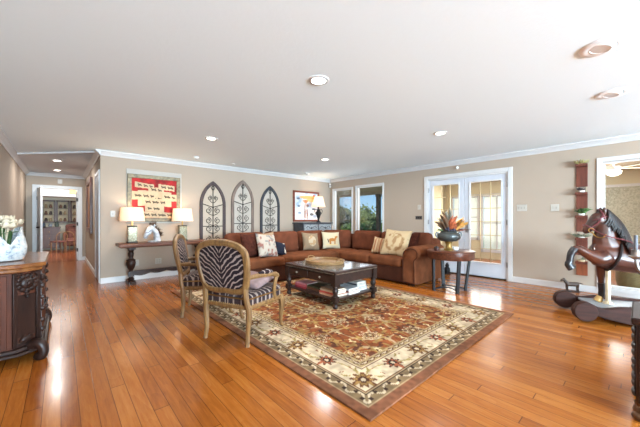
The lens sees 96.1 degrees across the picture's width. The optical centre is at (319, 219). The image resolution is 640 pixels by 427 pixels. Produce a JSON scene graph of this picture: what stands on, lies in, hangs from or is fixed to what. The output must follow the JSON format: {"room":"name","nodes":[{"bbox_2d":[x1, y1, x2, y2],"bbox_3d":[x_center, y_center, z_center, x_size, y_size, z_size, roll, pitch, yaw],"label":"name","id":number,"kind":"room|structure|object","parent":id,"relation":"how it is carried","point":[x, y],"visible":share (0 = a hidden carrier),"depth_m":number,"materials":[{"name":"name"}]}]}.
{"room":"living room","nodes":[
{"label":"living room","id":0,"kind":"room"},
{"bbox_2d":[0,143,25,237],"bbox_3d":[-2.022,-0.050,1.139,0.100,2.440,17.400,0,0,-42],"label":"wall","id":1,"kind":"structure","parent":0,"point":[12,178],"depth_m":5.40,"materials":[{"name":"beige paint"}]},
{"bbox_2d":[0,127,100,178],"bbox_3d":[-1.514,-1.225,1.564,1.224,0.090,17.350,0,0,-42],"label":"trim","id":2,"kind":"structure","parent":1,"relation":"attached to","point":[4,140],"depth_m":6.05,"materials":[{"name":"white paint"}]},
{"bbox_2d":[16,151,94,154],"bbox_3d":[-4.980,-1.260,5.413,1.808,0.035,0.050,0,0,5],"label":"trim","id":3,"kind":"structure","parent":1,"relation":"attached to","point":[75,152],"depth_m":5.39,"materials":[{"name":"white paint"}]},
{"bbox_2d":[26,175,85,256],"bbox_3d":[-7.353,-0.050,8.047,1.224,2.440,0.100,0,0,-42],"label":"wall","id":4,"kind":"structure","parent":0,"point":[40,180],"depth_m":7.88,"materials":[{"name":"beige paint"}]},
{"bbox_2d":[32,184,81,259],"bbox_3d":[-7.293,0.110,8.016,0.702,2.120,1.527,0,0,6],"label":"door frame","id":5,"kind":"structure","parent":4,"relation":"in","point":[37,190],"depth_m":7.71,"materials":[{"name":"white paint"}]},
{"bbox_2d":[43,197,75,249],"bbox_3d":[-10.258,-0.050,11.688,4.800,2.440,0.100,0,0,-42],"label":"wall","id":6,"kind":"structure","parent":0,"point":[62,225],"depth_m":11.53,"materials":[{"name":"beige"}]},
{"bbox_2d":[43,200,55,222],"bbox_3d":[-10.587,-0.330,11.217,0.400,0.880,0.140,0,0,-42],"label":"display cabinet","id":7,"kind":"object","parent":6,"relation":"attached to","point":[49,206],"visible":0.98,"depth_m":11.24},
{"bbox_2d":[56,200,69,222],"bbox_3d":[-10.275,-0.330,11.498,0.400,0.880,0.140,0,0,-42],"label":"display cabinet","id":8,"kind":"object","parent":6,"relation":"attached to","point":[62,207],"visible":0.99,"depth_m":11.51,"materials":[{"name":"wood"}]},
{"bbox_2d":[70,201,75,222],"bbox_3d":[-9.963,-0.330,11.779,0.400,0.880,0.140,0,0,-42],"label":"display cabinet","id":9,"kind":"object","parent":6,"relation":"attached to","point":[72,203],"visible":0.52,"depth_m":11.70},
{"bbox_2d":[86,157,99,269],"bbox_3d":[-5.435,-0.050,6.907,0.100,2.440,4.160,0,0,-42],"label":"wall","id":10,"kind":"structure","parent":0,"point":[90,238],"depth_m":6.35,"materials":[{"name":"beige paint"}]},
{"bbox_2d":[86,177,92,233],"bbox_3d":[-5.580,-0.330,6.952,0.050,1.280,1.300,0,0,-42],"label":"wall art","id":11,"kind":"object","parent":10,"relation":"attached to","point":[89,184],"visible":1,"depth_m":6.78,"materials":[{"name":"brown wood"}]},
{"bbox_2d":[85,256,94,275],"bbox_3d":[-5.749,1.120,7.170,0.016,0.100,3.350,0,0,-42],"label":"baseboard","id":12,"kind":"structure","parent":10,"relation":"attached to","point":[86,259],"depth_m":6.83,"materials":[{"name":"white paint"}]},
{"bbox_2d":[95,169,99,282],"bbox_3d":[-4.342,0.120,5.604,0.020,2.100,0.840,0,0,-42],"label":"door frame","id":13,"kind":"structure","parent":10,"relation":"in","point":[97,175],"depth_m":5.57,"materials":[{"name":"white paint"}]},
{"bbox_2d":[100,155,329,277],"bbox_3d":[-1.882,-0.050,7.241,5.826,2.440,0.100,0,0,-42],"label":"wall","id":14,"kind":"structure","parent":0,"point":[113,258],"depth_m":6.04,"materials":[{"name":"beige paint"}]},
{"bbox_2d":[100,269,194,283],"bbox_3d":[-1.844,1.120,7.198,5.826,0.100,0.016,0,0,-42],"label":"baseboard","id":15,"kind":"structure","parent":14,"relation":"attached to","point":[165,273],"depth_m":5.66,"materials":[{"name":"white paint"}]},
{"bbox_2d":[126,168,180,222],"bbox_3d":[-3.345,-0.458,5.843,0.990,1.055,0.020,0,0,-42],"label":"picture frame","id":16,"kind":"object","parent":14,"relation":"attached to","point":[132,171],"depth_m":5.80,"materials":[{"name":"paint"}]},
{"bbox_2d":[127,173,179,221],"bbox_3d":[-3.332,-0.425,5.814,0.950,0.930,0.036,0,0,-42],"label":"wall art","id":17,"kind":"object","parent":14,"relation":"attached to","point":[157,196],"visible":0.97,"depth_m":5.80,"materials":[{"name":"red paper"}]},
{"bbox_2d":[199,181,225,239],"bbox_3d":[-2.464,-0.109,6.620,0.600,1.558,0.040,0,0,-42],"label":"wall panel","id":18,"kind":"object","parent":14,"relation":"attached to","point":[212,205],"visible":0.84,"depth_m":6.62,"materials":[{"name":"paint"}]},
{"bbox_2d":[231,180,253,232],"bbox_3d":[-1.910,-0.164,7.119,0.600,1.628,0.040,0,0,-42],"label":"wall panel","id":19,"kind":"object","parent":14,"relation":"attached to","point":[242,200],"visible":0.85,"depth_m":7.11,"materials":[{"name":"paint"}]},
{"bbox_2d":[260,186,279,233],"bbox_3d":[-1.327,-0.114,7.644,0.600,1.568,0.040,0,0,-42],"label":"wall panel","id":20,"kind":"object","parent":14,"relation":"attached to","point":[269,202],"visible":0.78,"depth_m":7.64,"materials":[{"name":"paint"}]},
{"bbox_2d":[293,190,318,221],"bbox_3d":[-0.398,-0.395,8.481,0.980,0.890,0.040,0,0,-42],"label":"wall art","id":21,"kind":"object","parent":14,"relation":"attached to","point":[303,211],"visible":0.88,"depth_m":8.42,"materials":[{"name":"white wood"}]},
{"bbox_2d":[0,0,639,178],"bbox_3d":[0.682,-1.304,3.508,7.290,0.092,17.500,0,0,-42],"label":"ceiling","id":22,"kind":"structure","parent":0,"point":[156,78],"depth_m":2.62,"materials":[{"name":"white"}]},
{"bbox_2d":[308,75,328,84],"bbox_3d":[-0.012,-1.264,2.613,0.190,0.010,0.190,0,0,-42],"label":"recessed light","id":23,"kind":"object","parent":22,"relation":"in","point":[316,79],"visible":1,"depth_m":2.60,"materials":[{"name":"white paint"}]},
{"bbox_2d":[578,35,629,56],"bbox_3d":[2.071,-1.264,2.108,0.270,0.048,0.270,0,0,28],"label":"light","id":24,"kind":"object","parent":22,"relation":"attached to","point":[602,46],"visible":1,"depth_m":2.08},
{"bbox_2d":[594,87,631,98],"bbox_3d":[2.933,-1.264,2.884,0.270,0.048,0.270,0,0,28],"label":"light","id":25,"kind":"object","parent":22,"relation":"attached to","point":[616,92],"visible":0.99,"depth_m":2.85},
{"bbox_2d":[0,248,639,426],"bbox_3d":[-0.262,1.210,5.820,11.800,0.080,22.200,0,0,-42],"label":"floor","id":26,"kind":"structure","parent":0,"point":[121,354],"depth_m":2.20,"materials":[{"name":"brown wood"}]},
{"bbox_2d":[0,252,51,360],"bbox_3d":[-2.926,0.773,2.681,0.610,0.826,1.260,0,0,-42],"label":"sideboard","id":27,"kind":"object","parent":26,"relation":"on","point":[25,314],"visible":1,"depth_m":2.38,"materials":[{"name":"brown wood"}]},
{"bbox_2d":[0,215,27,261],"bbox_3d":[-2.768,0.160,2.513,0.300,0.400,0.285,0,0,-42],"label":"flower vase","id":28,"kind":"object","parent":27,"relation":"on","point":[13,244],"visible":1,"depth_m":2.50,"materials":[{"name":"white ceramic"}]},
{"bbox_2d":[43,227,60,248],"bbox_3d":[-10.407,0.680,11.062,0.660,0.820,0.551,0,0,-42],"label":"dresser","id":29,"kind":"object","parent":26,"relation":"on","point":[49,233],"visible":0.71,"depth_m":10.90,"materials":[{"name":"brown wood"}]},
{"bbox_2d":[50,232,67,252],"bbox_3d":[-9.325,0.796,10.281,0.386,0.749,0.355,0,0,19],"label":"chair","id":30,"kind":"object","parent":26,"relation":"on","point":[56,241],"visible":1,"depth_m":10.20,"materials":[{"name":"brown wood"}]},
{"bbox_2d":[63,224,75,249],"bbox_3d":[-9.543,0.670,11.626,1.280,1.000,0.750,0,0,-42],"label":"settee","id":31,"kind":"object","parent":26,"relation":"on","point":[69,227],"visible":0.31,"depth_m":11.43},
{"bbox_2d":[63,231,75,251],"bbox_3d":[-9.208,0.796,10.655,0.355,0.749,0.386,0,0,-13],"label":"chair","id":32,"kind":"object","parent":26,"relation":"on","point":[74,240],"visible":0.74,"depth_m":10.54,"materials":[{"name":"brown wood"}]},
{"bbox_2d":[116,239,204,284],"bbox_3d":[-3.051,0.800,5.704,1.600,0.740,0.420,0,0,-42],"label":"console table","id":33,"kind":"object","parent":26,"relation":"on","point":[130,262],"visible":0.62,"depth_m":5.34,"materials":[{"name":"brown wood"}]},
{"bbox_2d":[119,206,144,242],"bbox_3d":[-3.498,0.086,5.355,0.410,0.687,0.410,0,0,-42],"label":"table lamp","id":34,"kind":"object","parent":33,"relation":"on","point":[131,213],"visible":1,"depth_m":5.26,"materials":[{"name":"fabric"}]},
{"bbox_2d":[143,220,162,241],"bbox_3d":[-3.206,0.217,5.564,0.367,0.426,0.179,0,0,-42],"label":"bust","id":35,"kind":"object","parent":33,"relation":"on","point":[156,235],"visible":1,"depth_m":5.52,"materials":[{"name":"ceramic"}]},
{"bbox_2d":[171,207,192,240],"bbox_3d":[-2.844,0.086,5.944,0.410,0.687,0.410,0,0,-42],"label":"table lamp","id":36,"kind":"object","parent":33,"relation":"on","point":[182,214],"visible":0.91,"depth_m":5.82,"materials":[{"name":"fabric"}]},
{"bbox_2d":[172,234,233,317],"bbox_3d":[-1.486,0.676,3.756,0.716,0.996,0.708,0,0,-15],"label":"armchair","id":37,"kind":"object","parent":26,"relation":"on","point":[192,281],"visible":0.52,"depth_m":3.46,"materials":[{"name":"brown wood"}]},
{"bbox_2d":[177,238,187,271],"bbox_3d":[-1.751,0.442,3.683,0.078,0.426,0.526,0,0,-15],"label":"cushion","id":38,"kind":"object","parent":37,"relation":"on","point":[181,242],"depth_m":3.59,"materials":[{"name":"fabric"}]},
{"bbox_2d":[183,270,201,286],"bbox_3d":[-1.432,0.740,3.771,0.580,0.125,0.600,0,0,-15],"label":"seat cushion","id":39,"kind":"object","parent":37,"relation":"on","point":[192,279],"depth_m":3.47,"materials":[{"name":"fabric"}]},
{"bbox_2d":[195,239,284,347],"bbox_3d":[-0.800,0.676,2.972,0.708,0.996,0.716,0,0,24],"label":"armchair","id":40,"kind":"object","parent":26,"relation":"on","point":[223,265],"visible":0.95,"depth_m":2.71,"materials":[{"name":"brown wood"}]},
{"bbox_2d":[208,282,279,305],"bbox_3d":[-0.777,0.740,3.023,0.600,0.125,0.580,0,0,24],"label":"seat cushion","id":41,"kind":"object","parent":40,"relation":"on","point":[267,293],"depth_m":2.80,"materials":[{"name":"fabric"}]},
{"bbox_2d":[249,271,273,289],"bbox_3d":[-0.721,0.625,3.012,0.404,0.141,0.314,0,0,24],"label":"throw pillow","id":42,"kind":"object","parent":40,"relation":"on","point":[257,283],"visible":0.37,"depth_m":2.90,"materials":[{"name":"fabric"}]},
{"bbox_2d":[292,222,332,231],"bbox_3d":[-0.195,0.623,8.315,1.140,1.095,0.502,0,0,-42],"label":"base cabinet","id":43,"kind":"object","parent":26,"relation":"on","point":[298,226],"visible":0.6,"depth_m":8.05,"materials":[{"name":"grey paint"}]},
{"bbox_2d":[312,196,324,221],"bbox_3d":[-0.043,-0.300,8.386,0.412,0.750,0.412,0,0,-42],"label":"table lamp","id":44,"kind":"object","parent":43,"relation":"on","point":[318,201],"visible":0.95,"depth_m":8.28,"materials":[{"name":"fabric"}]},
{"bbox_2d":[221,230,443,285],"bbox_3d":[0.136,0.711,5.513,3.639,0.919,2.929,0,0,-42],"label":"sectional sofa","id":45,"kind":"object","parent":26,"relation":"on","point":[414,267],"visible":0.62,"depth_m":5.58,"materials":[{"name":"fabric"}]},
{"bbox_2d":[224,232,262,244],"bbox_3d":[-1.484,0.488,5.712,0.820,0.473,0.266,0,0,-42],"label":"cushion","id":46,"kind":"object","parent":45,"relation":"on","point":[235,237],"depth_m":5.49,"materials":[{"name":"brown fabric"}]},
{"bbox_2d":[240,233,258,256],"bbox_3d":[-1.267,0.470,5.292,0.216,0.440,0.460,0,0,28],"label":"throw pillow","id":47,"kind":"object","parent":45,"relation":"on","point":[248,241],"visible":0.7,"depth_m":5.18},
{"bbox_2d":[255,233,277,256],"bbox_3d":[-0.994,0.480,5.377,0.228,0.471,0.499,0,0,40],"label":"throw pillow","id":48,"kind":"object","parent":45,"relation":"on","point":[266,244],"visible":0.99,"depth_m":5.28,"materials":[{"name":"fabric"}]},
{"bbox_2d":[249,256,284,269],"bbox_3d":[-1.173,0.777,5.390,0.830,0.193,0.680,0,0,-42],"label":"seat cushion","id":49,"kind":"object","parent":45,"relation":"on","point":[256,262],"depth_m":5.19,"materials":[{"name":"brown fabric"}]},
{"bbox_2d":[275,241,285,254],"bbox_3d":[-0.793,0.570,5.692,0.172,0.318,0.353,0,0,42],"label":"throw pillow","id":50,"kind":"object","parent":45,"relation":"on","point":[281,250],"visible":0.77,"depth_m":5.64,"materials":[{"name":"blue fabric"}]},
{"bbox_2d":[264,231,298,251],"bbox_3d":[-0.845,0.488,6.287,0.840,0.473,0.266,0,0,-42],"label":"cushion","id":51,"kind":"object","parent":45,"relation":"on","point":[290,239],"depth_m":6.29,"materials":[{"name":"brown fabric"}]},
{"bbox_2d":[278,250,336,262],"bbox_3d":[-0.345,0.777,6.136,1.390,0.193,0.680,0,0,-42],"label":"seat cushion","id":52,"kind":"object","parent":45,"relation":"on","point":[291,255],"depth_m":5.93,"materials":[{"name":"brown fabric"}]},
{"bbox_2d":[301,232,318,249],"bbox_3d":[-0.213,0.490,6.483,0.471,0.433,0.206,0,0,-36],"label":"throw pillow","id":53,"kind":"object","parent":45,"relation":"on","point":[310,240],"visible":1,"depth_m":6.41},
{"bbox_2d":[297,230,322,250],"bbox_3d":[-0.221,0.488,6.850,0.800,0.473,0.266,0,0,-42],"label":"cushion","id":54,"kind":"object","parent":45,"relation":"on","point":[320,241],"depth_m":6.77,"materials":[{"name":"brown fabric"}]},
{"bbox_2d":[321,232,339,248],"bbox_3d":[0.259,0.490,6.855,0.470,0.419,0.190,0,0,-18],"label":"throw pillow","id":55,"kind":"object","parent":45,"relation":"on","point":[330,240],"visible":1,"depth_m":6.79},
{"bbox_2d":[323,230,350,247],"bbox_3d":[0.427,0.488,7.216,0.720,0.473,0.266,0,0,3],"label":"cushion","id":56,"kind":"object","parent":45,"relation":"on","point":[344,235],"depth_m":7.11,"materials":[{"name":"brown fabric"}]},
{"bbox_2d":[320,248,356,257],"bbox_3d":[0.443,0.777,6.845,0.720,0.193,0.680,0,0,-42],"label":"seat cushion","id":57,"kind":"object","parent":45,"relation":"on","point":[337,250],"depth_m":6.63,"materials":[{"name":"brown fabric"}]},
{"bbox_2d":[339,249,378,261],"bbox_3d":[0.950,0.777,6.282,0.720,0.193,0.825,0,0,-42],"label":"seat cushion","id":58,"kind":"object","parent":45,"relation":"on","point":[360,255],"depth_m":6.05,"materials":[{"name":"brown fabric"}]},
{"bbox_2d":[353,230,381,249],"bbox_3d":[1.117,0.488,6.766,0.266,0.473,0.780,0,0,-42],"label":"cushion","id":59,"kind":"object","parent":45,"relation":"on","point":[363,239],"depth_m":6.69,"materials":[{"name":"brown fabric"}]},
{"bbox_2d":[370,236,383,253],"bbox_3d":[1.260,0.540,5.953,0.417,0.382,0.176,0,0,34],"label":"throw pillow","id":60,"kind":"object","parent":45,"relation":"on","point":[378,242],"visible":0.58,"depth_m":5.93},
{"bbox_2d":[369,254,401,266],"bbox_3d":[1.475,0.777,5.699,0.720,0.193,0.735,0,0,-42],"label":"seat cushion","id":61,"kind":"object","parent":45,"relation":"on","point":[381,260],"depth_m":5.46,"materials":[{"name":"brown fabric"}]},
{"bbox_2d":[380,229,412,255],"bbox_3d":[1.483,0.450,5.615,0.576,0.544,0.286,0,0,44],"label":"throw pillow","id":62,"kind":"object","parent":45,"relation":"on","point":[395,242],"visible":0.95,"depth_m":5.53,"materials":[{"name":"fabric"}]},
{"bbox_2d":[408,233,419,246],"bbox_3d":[1.760,0.470,5.757,0.480,0.473,0.189,0,0,43],"label":"throw pillow","id":63,"kind":"object","parent":45,"relation":"on","point":[414,238],"visible":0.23,"depth_m":5.63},
{"bbox_2d":[414,232,432,245],"bbox_3d":[2.035,0.488,5.776,0.266,0.473,0.420,0,0,-42],"label":"cushion","id":64,"kind":"object","parent":45,"relation":"on","point":[425,238],"depth_m":5.63,"materials":[{"name":"brown fabric"}]},
{"bbox_2d":[170,277,513,421],"bbox_3d":[-0.028,1.163,4.133,2.830,0.013,4.100,0,0,-42],"label":"area rug","id":65,"kind":"object","parent":26,"relation":"on","point":[366,353],"visible":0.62,"depth_m":2.90,"materials":[{"name":"carpet"}]},
{"bbox_2d":[285,260,376,308],"bbox_3d":[0.146,0.912,4.367,0.898,0.488,1.117,0,0,-42],"label":"coffee table","id":66,"kind":"object","parent":65,"relation":"on","point":[335,275],"visible":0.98,"depth_m":4.05,"materials":[{"name":"brown wood"}]},
{"bbox_2d":[305,255,344,265],"bbox_3d":[0.071,0.624,4.478,0.585,0.086,0.691,0,0,-42],"label":"serving tray","id":67,"kind":"object","parent":66,"relation":"on","point":[324,261],"visible":1,"depth_m":4.52,"materials":[{"name":"brown wood"}]},
{"bbox_2d":[290,280,371,299],"bbox_3d":[0.151,1.044,4.375,0.820,0.025,1.050,0,0,-42],"label":"shelf","id":68,"kind":"object","parent":66,"relation":"attached to","point":[369,289],"depth_m":4.06,"materials":[{"name":"brown wood"}]},
{"bbox_2d":[319,292,346,296],"bbox_3d":[0.184,1.016,3.983,0.250,0.028,0.300,0,0,-41],"label":"book","id":69,"kind":"object","parent":66,"relation":"on","point":[343,294],"visible":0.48,"depth_m":3.90,"materials":[{"name":"paper"}]},
{"bbox_2d":[319,290,345,294],"bbox_3d":[0.179,0.989,3.987,0.240,0.026,0.290,0,0,-44],"label":"book","id":70,"kind":"object","parent":69,"relation":"on","point":[319,290],"visible":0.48,"depth_m":3.91,"materials":[{"name":"paper"}]},
{"bbox_2d":[320,288,346,292],"bbox_3d":[0.185,0.964,3.982,0.240,0.024,0.280,0,0,-43],"label":"book","id":71,"kind":"object","parent":70,"relation":"on","point":[322,289],"visible":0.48,"depth_m":3.91,"materials":[{"name":"paper"}]},
{"bbox_2d":[321,285,344,290],"bbox_3d":[0.181,0.941,3.985,0.220,0.020,0.270,0,0,-40],"label":"book","id":72,"kind":"object","parent":71,"relation":"on","point":[327,287],"visible":0.57,"depth_m":3.96,"materials":[{"name":"paper"}]},
{"bbox_3d":[0.386,1.019,4.136,0.240,0.022,0.300,0,0,-45],"label":"book","id":73,"kind":"object","parent":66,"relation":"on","visible":0},
{"bbox_3d":[0.384,0.995,4.142,0.230,0.026,0.290,0,0,-41],"label":"book","id":74,"kind":"object","parent":73,"relation":"on","visible":0},
{"bbox_2d":[340,284,358,290],"bbox_3d":[0.384,0.970,4.142,0.230,0.024,0.280,0,0,-44],"label":"book","id":75,"kind":"object","parent":74,"relation":"on","point":[348,287],"visible":0.62,"depth_m":4.12,"materials":[{"name":"paper"}]},
{"bbox_3d":[-0.018,1.019,4.217,0.240,0.022,0.290,0,0,-41],"label":"book","id":76,"kind":"object","parent":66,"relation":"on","visible":0},
{"bbox_3d":[-0.015,0.994,4.213,0.230,0.028,0.280,0,0,-40],"label":"book","id":77,"kind":"object","parent":76,"relation":"on","visible":0},
{"bbox_2d":[307,283,325,288],"bbox_3d":[-0.018,0.970,4.222,0.220,0.020,0.260,0,0,-44],"label":"book","id":78,"kind":"object","parent":77,"relation":"on","point":[315,285],"visible":0.84,"depth_m":4.20,"materials":[{"name":"paper"}]},
{"bbox_3d":[-0.205,1.018,4.439,0.240,0.025,0.280,0,0,-41],"label":"book","id":79,"kind":"object","parent":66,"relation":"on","visible":0},
{"bbox_3d":[-0.205,0.990,4.438,0.230,0.030,0.280,0,0,-41],"label":"book","id":80,"kind":"object","parent":79,"relation":"on","visible":0},
{"bbox_2d":[296,279,316,284],"bbox_3d":[-0.207,0.964,4.448,0.220,0.022,0.270,0,0,-44],"label":"book","id":81,"kind":"object","parent":80,"relation":"on","point":[305,281],"visible":0.96,"depth_m":4.44,"materials":[{"name":"paper"}]},
{"bbox_2d":[427,248,475,293],"bbox_3d":[2.177,0.840,4.800,0.740,0.664,0.740,0,0,-42],"label":"side table","id":82,"kind":"object","parent":26,"relation":"on","point":[459,255],"visible":0.92,"depth_m":4.61,"materials":[{"name":"brown wood"}]},
{"bbox_2d":[435,208,467,250],"bbox_3d":[2.194,0.148,4.795,0.488,0.719,0.450,0,0,-42],"label":"vase","id":83,"kind":"object","parent":82,"relation":"on","point":[449,227],"visible":1,"depth_m":4.74,"materials":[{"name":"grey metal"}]},
{"bbox_2d":[435,231,461,241],"bbox_3d":[2.149,0.273,4.802,0.380,0.180,0.380,0,0,-42],"label":"bowl","id":84,"kind":"object","parent":83,"relation":"on","point":[447,236],"depth_m":4.68,"materials":[{"name":"grey metal"}]},
{"bbox_2d":[560,278,582,291],"bbox_3d":[4.101,1.060,4.685,0.322,0.221,0.070,0,0,14],"label":"horse figurine","id":85,"kind":"object","parent":26,"relation":"on","point":[574,284],"visible":1,"depth_m":4.67,"materials":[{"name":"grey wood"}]},
{"bbox_2d":[553,207,639,324],"bbox_3d":[3.793,0.508,3.295,1.677,1.315,0.640,0,0,21],"label":"rocking horse","id":86,"kind":"object","parent":26,"relation":"on","point":[612,242],"visible":0.96,"depth_m":3.37},
{"bbox_2d":[615,271,639,287],"bbox_3d":[5.077,0.979,4.599,0.521,0.383,0.521,0,0,-42],"label":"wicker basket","id":87,"kind":"object","parent":26,"relation":"on","point":[625,279],"visible":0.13,"depth_m":4.53,"materials":[{"name":"wicker"}]},
{"bbox_2d":[631,302,639,421],"bbox_3d":[2.258,0.870,1.564,0.510,0.600,0.766,0,0,-42],"label":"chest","id":88,"kind":"object","parent":26,"relation":"on","point":[635,313],"visible":1,"depth_m":1.69,"materials":[{"name":"brown wood"}]},
{"bbox_2d":[627,235,639,272],"bbox_3d":[2.029,0.323,1.692,0.160,0.495,0.302,0,0,-42],"label":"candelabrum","id":89,"kind":"object","parent":88,"relation":"on","point":[635,253],"visible":1,"depth_m":1.77,"materials":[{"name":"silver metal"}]},
{"bbox_2d":[633,235,637,249],"bbox_3d":[1.952,0.140,1.778,0.019,0.090,0.020,0,0,-42],"label":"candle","id":90,"kind":"object","parent":89,"relation":"on","point":[635,240],"depth_m":1.77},
{"bbox_2d":[337,186,381,197],"bbox_3d":[0.457,-1.100,11.447,3.000,0.180,7.600,0,0,-42],"label":"ceiling","id":91,"kind":"structure","parent":0,"point":[377,189],"depth_m":11.48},
{"bbox_2d":[434,185,445,247],"bbox_3d":[3.033,-0.010,8.586,3.000,2.360,0.100,0,0,-42],"label":"wall","id":92,"kind":"structure","parent":0,"point":[437,189],"depth_m":9.20,"materials":[{"name":"beige"}]},
{"bbox_2d":[330,140,639,290],"bbox_3d":[4.748,-0.050,4.337,0.140,2.440,13.290,0,0,-42],"label":"wall","id":93,"kind":"structure","parent":0,"point":[542,239],"depth_m":5.18,"materials":[{"name":"beige paint"}]},
{"bbox_2d":[332,187,352,232],"bbox_3d":[0.709,-0.267,8.767,0.112,1.396,0.850,0,0,-42],"label":"window","id":94,"kind":"structure","parent":93,"relation":"in","point":[347,188],"depth_m":9.02,"materials":[{"name":"white paint"}]},
{"bbox_2d":[355,183,383,231],"bbox_3d":[1.391,-0.277,8.009,0.112,1.416,0.990,0,0,-42],"label":"window","id":95,"kind":"structure","parent":93,"relation":"in","point":[376,184],"depth_m":8.15,"materials":[{"name":"white paint"}]},
{"bbox_2d":[101,133,639,182],"bbox_3d":[2.531,-1.225,2.340,5.826,0.090,13.090,0,0,-42],"label":"trim","id":96,"kind":"structure","parent":93,"relation":"attached to","point":[631,137],"depth_m":5.88,"materials":[{"name":"white paint"}]},
{"bbox_2d":[424,167,512,281],"bbox_3d":[3.092,0.083,6.142,0.184,2.175,1.780,0,0,-42],"label":"door","id":97,"kind":"structure","parent":93,"relation":"in","point":[503,271],"depth_m":5.90,"materials":[{"name":"white paint"}]},
{"bbox_2d":[517,205,526,210],"bbox_3d":[3.744,-0.220,5.337,0.014,0.120,0.160,0,0,-42],"label":"light switch","id":98,"kind":"object","parent":93,"relation":"attached to","point":[519,207],"visible":1,"depth_m":5.33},
{"bbox_2d":[551,204,558,210],"bbox_3d":[4.065,-0.210,4.980,0.014,0.120,0.115,0,0,-42],"label":"light switch","id":99,"kind":"object","parent":93,"relation":"attached to","point":[554,207],"visible":1,"depth_m":4.98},
{"bbox_2d":[513,276,639,298],"bbox_3d":[4.690,1.120,4.284,0.016,0.100,13.090,0,0,-42],"label":"baseboard","id":100,"kind":"structure","parent":93,"relation":"attached to","point":[585,288],"depth_m":4.91,"materials":[{"name":"white paint"}]},
{"bbox_2d":[569,159,592,275],"bbox_3d":[4.237,-0.038,4.660,0.180,1.892,0.304,0,0,-42],"label":"wall planter","id":101,"kind":"object","parent":93,"relation":"attached to","point":[582,208],"visible":1,"depth_m":4.69,"materials":[{"name":"orange wood"}]},
{"bbox_2d":[597,153,639,294],"bbox_3d":[5.258,0.067,3.716,0.112,2.093,2.425,0,0,-42],"label":"window","id":102,"kind":"structure","parent":93,"relation":"in","point":[601,162],"depth_m":4.52,"materials":[{"name":"white paint"}]},
{"bbox_2d":[444,161,639,185],"bbox_3d":[5.413,-1.160,6.019,3.100,0.060,6.900,0,0,-42],"label":"ceiling","id":103,"kind":"structure","parent":0,"point":[622,164],"depth_m":5.99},
{"bbox_2d":[605,163,639,175],"bbox_3d":[5.622,-0.985,5.552,1.138,0.290,1.097,0,0,-42],"label":"ceiling fan","id":104,"kind":"object","parent":103,"relation":"hanging from","point":[613,170],"visible":0.73,"depth_m":5.46,"materials":[{"name":"white paint"}]},
{"bbox_2d":[446,169,639,259],"bbox_3d":[6.527,0.020,7.023,0.100,2.300,6.900,0,0,-42],"label":"wall","id":105,"kind":"structure","parent":0,"point":[632,175],"depth_m":8.56,"materials":[{"name":"beige"}]},
{"bbox_2d":[451,194,479,239],"bbox_3d":[4.594,-0.080,9.117,0.090,1.400,0.880,0,0,-42],"label":"window","id":106,"kind":"structure","parent":105,"relation":"in","point":[478,197],"depth_m":8.80,"materials":[{"name":"white paint"}]},
{"bbox_2d":[454,197,476,236],"bbox_3d":[4.633,-0.095,9.152,0.020,1.270,0.720,0,0,-42],"label":"window blind","id":107,"kind":"object","parent":106,"relation":"attached to","point":[473,199],"visible":0.44,"depth_m":9.00,"materials":[{"name":"white"}]},
{"bbox_2d":[481,193,500,252],"bbox_3d":[5.196,0.095,8.448,0.090,1.750,0.880,0,0,-42],"label":"window","id":108,"kind":"structure","parent":105,"relation":"in","point":[498,194],"depth_m":8.62,"materials":[{"name":"white paint"}]},
{"bbox_2d":[484,196,500,249],"bbox_3d":[5.236,0.080,8.484,0.020,1.620,0.720,0,0,-42],"label":"window blind","id":109,"kind":"object","parent":108,"relation":"attached to","point":[493,198],"visible":0.57,"depth_m":8.58,"materials":[{"name":"white"}]},
{"bbox_2d":[605,183,639,243],"bbox_3d":[6.865,0.070,6.506,0.030,1.760,1.760,0,0,-42],"label":"wall","id":110,"kind":"structure","parent":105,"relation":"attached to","point":[623,200],"depth_m":6.47,"materials":[{"name":"beige paint"}]},
{"bbox_3d":[-8.735,-1.300,9.998,4.800,0.060,4.650,0,0,-42],"label":"ceiling","id":111,"kind":"structure","parent":0,"visible":0},
{"bbox_2d":[43,188,77,197],"bbox_3d":[-9.715,-1.060,10.697,1.120,0.420,0.500,0,0,-42],"label":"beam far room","id":112,"kind":"structure","parent":111,"relation":"attached to","point":[46,192],"depth_m":10.49,"materials":[{"name":"white paint"}]},
{"bbox_3d":[0.457,1.310,11.447,3.000,0.120,7.600,0,0,-42],"label":"floor","id":113,"kind":"structure","parent":0,"visible":0},
{"bbox_2d":[337,197,339,229],"bbox_3d":[0.776,0.120,13.080,0.200,2.260,0.200,0,0,-42],"label":"porch post","id":114,"kind":"object","parent":113,"relation":"on","point":[338,199],"visible":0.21,"depth_m":13.03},
{"bbox_2d":[375,194,381,230],"bbox_3d":[2.315,0.120,11.371,0.180,2.260,0.180,0,0,-42],"label":"porch post","id":115,"kind":"object","parent":113,"relation":"on","point":[378,196],"visible":0.55,"depth_m":11.32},
{"label":"outside","id":116,"kind":"structure","parent":0,"visible":0},
{"bbox_3d":[19.904,4.420,44.843,70.400,0.100,120.000,0,0,-42],"label":"ground","id":117,"kind":"structure","parent":116,"visible":0},
{"bbox_2d":[341,221,367,230],"bbox_3d":[1.964,2.214,18.861,2.231,4.323,2.398,0,0,-33],"label":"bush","id":118,"kind":"object","parent":117,"relation":"on","point":[362,226],"visible":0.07,"depth_m":18.50,"materials":[{"name":"green plant"}]},
{"bbox_2d":[340,204,371,229],"bbox_3d":[1.799,1.480,23.421,4.541,5.788,4.366,0,0,-42],"label":"tree","id":119,"kind":"object","parent":117,"relation":"on","point":[345,215],"visible":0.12,"depth_m":22.85,"materials":[{"name":"green plant"}]},
{"bbox_2d":[360,204,375,230],"bbox_3d":[4.357,1.374,27.365,4.420,5.999,4.297,0,0,-44],"label":"tree","id":120,"kind":"object","parent":117,"relation":"on","point":[367,214],"visible":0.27,"depth_m":25.91,"materials":[{"name":"green plant"}]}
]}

